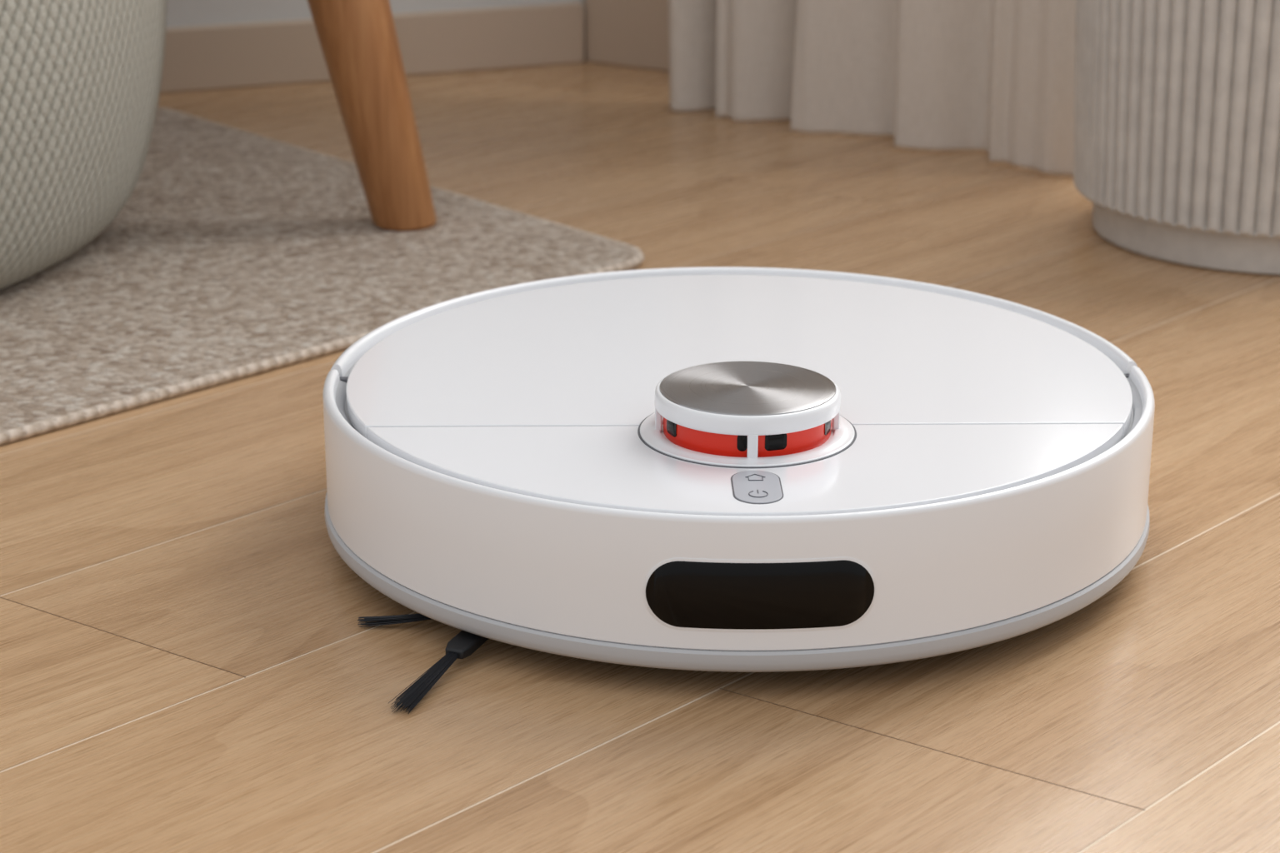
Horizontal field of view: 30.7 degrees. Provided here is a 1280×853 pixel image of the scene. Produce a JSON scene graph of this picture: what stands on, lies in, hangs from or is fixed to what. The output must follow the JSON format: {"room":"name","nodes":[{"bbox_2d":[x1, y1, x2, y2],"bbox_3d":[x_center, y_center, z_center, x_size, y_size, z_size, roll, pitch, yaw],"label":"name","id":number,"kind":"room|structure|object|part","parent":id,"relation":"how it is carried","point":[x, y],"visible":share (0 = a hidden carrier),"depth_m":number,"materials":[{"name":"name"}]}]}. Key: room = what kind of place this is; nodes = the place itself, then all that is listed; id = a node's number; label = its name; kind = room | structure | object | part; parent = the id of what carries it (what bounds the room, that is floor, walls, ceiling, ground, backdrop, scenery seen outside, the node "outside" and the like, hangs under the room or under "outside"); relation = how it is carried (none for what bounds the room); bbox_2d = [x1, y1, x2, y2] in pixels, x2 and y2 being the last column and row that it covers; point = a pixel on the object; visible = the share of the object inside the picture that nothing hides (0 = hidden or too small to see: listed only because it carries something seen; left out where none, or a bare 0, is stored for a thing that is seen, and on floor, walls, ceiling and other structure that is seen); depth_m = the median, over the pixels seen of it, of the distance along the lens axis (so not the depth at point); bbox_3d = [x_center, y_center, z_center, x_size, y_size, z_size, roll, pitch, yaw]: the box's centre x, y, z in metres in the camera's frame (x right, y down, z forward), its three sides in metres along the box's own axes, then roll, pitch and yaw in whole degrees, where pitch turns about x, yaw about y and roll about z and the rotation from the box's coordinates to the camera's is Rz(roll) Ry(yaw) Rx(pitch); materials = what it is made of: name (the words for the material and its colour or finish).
{"room":"living room","nodes":[
{"label":"living room","id":0,"kind":"room"},
{"bbox_2d":[165,0,584,60],"bbox_3d":[-1.049,-1.351,1.395,2.250,2.400,0.080,-8,20,-22],"label":"wall","id":1,"kind":"structure","parent":0,"point":[179,12],"depth_m":2.01,"materials":[{"name":"paint"}]},
{"bbox_2d":[160,2,584,93],"bbox_3d":[-1.060,-0.222,1.719,2.188,0.054,0.012,-8,20,-22],"label":"baseboard","id":2,"kind":"structure","parent":1,"relation":"attached to","point":[285,52],"depth_m":2.06,"materials":[{"name":"paint"}]},
{"bbox_2d":[585,0,669,71],"bbox_3d":[0.731,-0.219,1.601,1.900,0.125,0.012,13,22,33],"label":"baseboard","id":3,"kind":"structure","parent":1,"relation":"attached to","point":[632,33],"depth_m":2.10,"materials":[{"name":"paint"}]},
{"bbox_2d":[0,60,1279,852],"bbox_3d":[0.335,0.024,1.123,4.550,0.030,4.426,17,25,40],"label":"floor","id":4,"kind":"structure","parent":0,"point":[187,665],"depth_m":0.90,"materials":[{"name":"brown wood"}]},
{"bbox_2d":[0,107,644,445],"bbox_3d":[-0.531,-0.065,1.330,0.636,0.006,1.074,16,25,40],"label":"rug","id":5,"kind":"object","parent":4,"relation":"on","point":[232,253],"visible":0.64,"depth_m":1.40,"materials":[{"name":"beige carpet"}]},
{"bbox_2d":[0,0,167,289],"bbox_3d":[-0.580,-0.273,1.383,0.582,0.354,0.582,7,20,20],"label":"knitted pouf","id":6,"kind":"object","parent":5,"relation":"on","point":[80,80],"visible":1,"depth_m":1.31,"materials":[{"name":"beige fabric"}]},
{"bbox_2d":[307,0,436,231],"bbox_3d":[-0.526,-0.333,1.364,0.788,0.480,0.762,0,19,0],"label":"furniture leg","id":7,"kind":"object","parent":5,"relation":"on","point":[358,41],"visible":1,"depth_m":1.47,"materials":[{"name":"brown wood"}]},
{"bbox_2d":[357,613,430,627],"bbox_3d":[-0.093,0.075,0.913,0.037,0.007,0.005,1,19,2],"label":"bristles","id":8,"kind":"object","parent":4,"relation":"on","point":[398,619],"visible":0.74,"depth_m":0.91,"materials":[{"name":"black plastic"}]},
{"bbox_2d":[388,652,458,714],"bbox_3d":[-0.078,0.094,0.859,0.008,0.007,0.047,8,20,24],"label":"bristles","id":9,"kind":"object","parent":4,"relation":"on","point":[422,687],"visible":1,"depth_m":0.85,"materials":[{"name":"black plastic"}]},
{"bbox_2d":[445,630,489,659],"bbox_3d":[-0.062,0.079,0.892,0.010,0.005,0.038,8,20,22],"label":"brush arm","id":10,"kind":"object","parent":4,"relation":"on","point":[465,643],"visible":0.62,"depth_m":0.88,"materials":[{"name":"black rubber"}]},
{"bbox_2d":[668,0,1075,175],"bbox_3d":[0.426,-1.254,1.312,1.093,2.268,0.192,16,25,40],"label":"curtain","id":11,"kind":"object","parent":4,"relation":"on","point":[996,77],"visible":1,"depth_m":1.77,"materials":[{"name":"fabric"}]},
{"bbox_2d":[1073,0,1279,275],"bbox_3d":[0.407,-0.367,1.438,0.274,0.508,0.274,-6,20,-17],"label":"ribbed planter","id":12,"kind":"object","parent":4,"relation":"on","point":[1177,102],"visible":1,"depth_m":1.41,"materials":[{"name":"ceramic"}]},
{"bbox_3d":[0.041,0.033,1.014,0.341,0.005,0.341,0,19,-1],"label":"plate","id":13,"kind":"object","parent":4,"relation":"on","visible":0},
{"bbox_2d":[324,491,1149,672],"bbox_3d":[0.041,0.030,1.013,0.353,0.009,0.353,0,19,-1],"label":"skirt","id":14,"kind":"object","parent":13,"relation":"on","point":[549,642],"visible":0.38,"depth_m":0.86,"materials":[{"name":"grey plastic"}]},
{"bbox_3d":[0.041,0.009,1.006,0.341,0.051,0.341,0,19,-1],"label":"chassis","id":15,"kind":"object","parent":13,"relation":"on","visible":0},
{"bbox_2d":[330,266,1137,376],"bbox_3d":[0.040,-0.029,1.090,0.348,0.053,0.165,0,19,-1],"label":"rim","id":16,"kind":"object","parent":15,"relation":"attached to","point":[356,351],"visible":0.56,"depth_m":1.11,"materials":[{"name":"white plastic"}]},
{"bbox_2d":[322,366,1154,650],"bbox_3d":[0.042,0.028,0.923,0.350,0.052,0.180,0,19,-1],"label":"bumper cover","id":17,"kind":"object","parent":15,"relation":"attached to","point":[580,571],"visible":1,"depth_m":0.86,"materials":[{"name":"white plastic"}]},
{"bbox_2d":[339,376,348,382],"bbox_3d":[-0.129,-0.003,1.007,0.008,0.037,0.004,0,19,0],"label":"joint","id":18,"kind":"object","parent":17,"relation":"attached to","point":[342,378],"visible":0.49,"depth_m":1.00,"materials":[{"name":"grey plastic"}]},
{"bbox_2d":[642,557,876,632],"bbox_3d":[0.043,0.060,0.841,0.085,0.028,0.006,0,19,-1],"label":"sensor bezel","id":19,"kind":"object","parent":17,"relation":"attached to","point":[665,562],"visible":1,"depth_m":0.84,"materials":[{"name":"white plastic"}]},
{"bbox_2d":[645,560,874,629],"bbox_3d":[0.043,0.060,0.841,0.083,0.026,0.006,0,19,-1],"label":"window","id":20,"kind":"structure","parent":19,"relation":"in","point":[679,593],"depth_m":0.84,"materials":[{"name":"black plastic"}]},
{"bbox_2d":[335,362,1142,438],"bbox_3d":[0.041,-0.016,0.997,0.343,0.007,0.343,0,19,-1],"label":"tray","id":21,"kind":"object","parent":15,"relation":"on","point":[341,394],"visible":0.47,"depth_m":0.97,"materials":[{"name":"grey plastic"}]},
{"bbox_2d":[345,275,1132,439],"bbox_3d":[0.040,-0.034,1.037,0.329,0.007,0.230,0,19,-1],"label":"lid","id":22,"kind":"object","parent":21,"relation":"on","point":[597,353],"visible":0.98,"depth_m":1.02,"materials":[{"name":"white plastic"}]},
{"bbox_3d":[0.041,-0.018,0.991,0.326,0.007,0.326,0,19,-1],"label":"lid underlay","id":23,"kind":"object","parent":21,"relation":"on","visible":0},
{"bbox_2d":[366,424,1123,516],"bbox_3d":[0.043,0.018,0.881,0.300,0.007,0.098,0,19,-1],"label":"panel","id":24,"kind":"object","parent":23,"relation":"on","point":[886,467],"depth_m":0.88,"materials":[{"name":"white plastic"}]},
{"bbox_2d":[637,413,856,468],"bbox_3d":[0.042,0.002,0.919,0.086,0.001,0.086,0,19,-1],"label":"ring","id":25,"kind":"object","parent":24,"relation":"on","point":[638,430],"depth_m":0.89,"materials":[{"name":"grey plastic"}]},
{"bbox_2d":[663,417,831,457],"bbox_3d":[0.042,-0.004,0.917,0.066,0.013,0.066,0,19,-1],"label":"turret drum","id":26,"kind":"object","parent":24,"relation":"on","point":[687,438],"visible":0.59,"depth_m":0.89,"materials":[{"name":"red plastic"}]},
{"bbox_2d":[655,407,661,431],"bbox_3d":[0.007,-0.004,0.916,0.003,0.011,0.004,0,19,-1],"label":"post","id":27,"kind":"object","parent":26,"relation":"in","point":[657,417],"visible":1,"depth_m":0.92,"materials":[{"name":"white plastic"}]},
{"bbox_2d":[666,420,676,437],"bbox_3d":[0.012,0.000,0.903,0.001,0.007,0.008,-8,20,-23],"label":"port","id":28,"kind":"object","parent":26,"relation":"in","point":[671,427],"visible":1,"depth_m":0.90,"materials":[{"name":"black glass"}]},
{"bbox_2d":[736,435,747,451],"bbox_3d":[0.039,0.006,0.885,0.004,0.007,0.001,2,19,6],"label":"port","id":29,"kind":"object","parent":26,"relation":"in","point":[742,440],"visible":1,"depth_m":0.89,"materials":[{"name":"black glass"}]},
{"bbox_2d":[655,375,840,435],"bbox_3d":[0.042,-0.011,0.914,0.073,0.008,0.073,0,19,-1],"label":"rim","id":30,"kind":"object","parent":26,"relation":"on","point":[673,412],"depth_m":0.88,"materials":[{"name":"white plastic"}]},
{"bbox_2d":[659,361,835,415],"bbox_3d":[0.042,-0.015,0.913,0.069,0.002,0.069,0,19,-1],"label":"disc","id":31,"kind":"object","parent":30,"relation":"in","point":[734,388],"depth_m":0.91,"materials":[{"name":"silver metal"}]},
{"bbox_2d":[746,435,758,458],"bbox_3d":[0.043,0.008,0.884,0.004,0.011,0.003,0,19,0],"label":"post","id":32,"kind":"object","parent":26,"relation":"in","point":[752,440],"visible":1,"depth_m":0.88,"materials":[{"name":"white plastic"}]},
{"bbox_2d":[765,433,786,450],"bbox_3d":[0.052,0.006,0.887,0.009,0.007,0.001,-6,19,-16],"label":"port","id":33,"kind":"object","parent":26,"relation":"in","point":[772,442],"visible":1,"depth_m":0.89,"materials":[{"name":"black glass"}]},
{"bbox_2d":[824,420,830,434],"bbox_3d":[0.073,-0.001,0.905,0.001,0.007,0.008,7,20,20],"label":"port","id":34,"kind":"object","parent":26,"relation":"in","point":[827,425],"visible":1,"depth_m":0.90,"materials":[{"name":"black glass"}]},
{"bbox_2d":[831,410,839,430],"bbox_3d":[0.077,-0.004,0.917,0.003,0.011,0.004,0,19,0],"label":"post","id":35,"kind":"object","parent":26,"relation":"in","point":[835,425],"visible":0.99,"depth_m":0.92,"materials":[{"name":"white plastic"}]},
{"bbox_2d":[640,412,854,467],"bbox_3d":[0.042,0.001,0.918,0.084,0.002,0.084,0,19,-1],"label":"base","id":36,"kind":"object","parent":24,"relation":"on","point":[839,439],"depth_m":0.89,"materials":[{"name":"white plastic"}]},
{"bbox_2d":[745,474,765,480],"bbox_3d":[0.043,0.019,0.867,0.008,0.001,0.007,0,19,-1],"label":"home icon","id":37,"kind":"object","parent":24,"relation":"on","point":[752,474],"visible":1,"depth_m":0.87,"materials":[{"name":"grey"}]},
{"bbox_3d":[0.043,0.023,0.859,0.018,0.002,0.036,0,19,-1],"label":"button","id":38,"kind":"part","parent":24,"relation":"part of","materials":[{"name":"grey plastic"}]},
{"bbox_2d":[732,470,782,503],"bbox_3d":[0.043,0.023,0.859,0.017,0.002,0.035,0,19,-1],"label":"pad","id":39,"kind":"object","parent":24,"relation":"in","point":[770,484],"depth_m":0.86,"materials":[{"name":"grey plastic"}]},
{"bbox_2d":[748,490,768,497],"bbox_3d":[0.043,0.025,0.851,0.007,0.001,0.008,0,19,-1],"label":"power icon","id":40,"kind":"object","parent":24,"relation":"on","point":[757,490],"visible":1,"depth_m":0.85,"materials":[{"name":"grey"}]}
]}

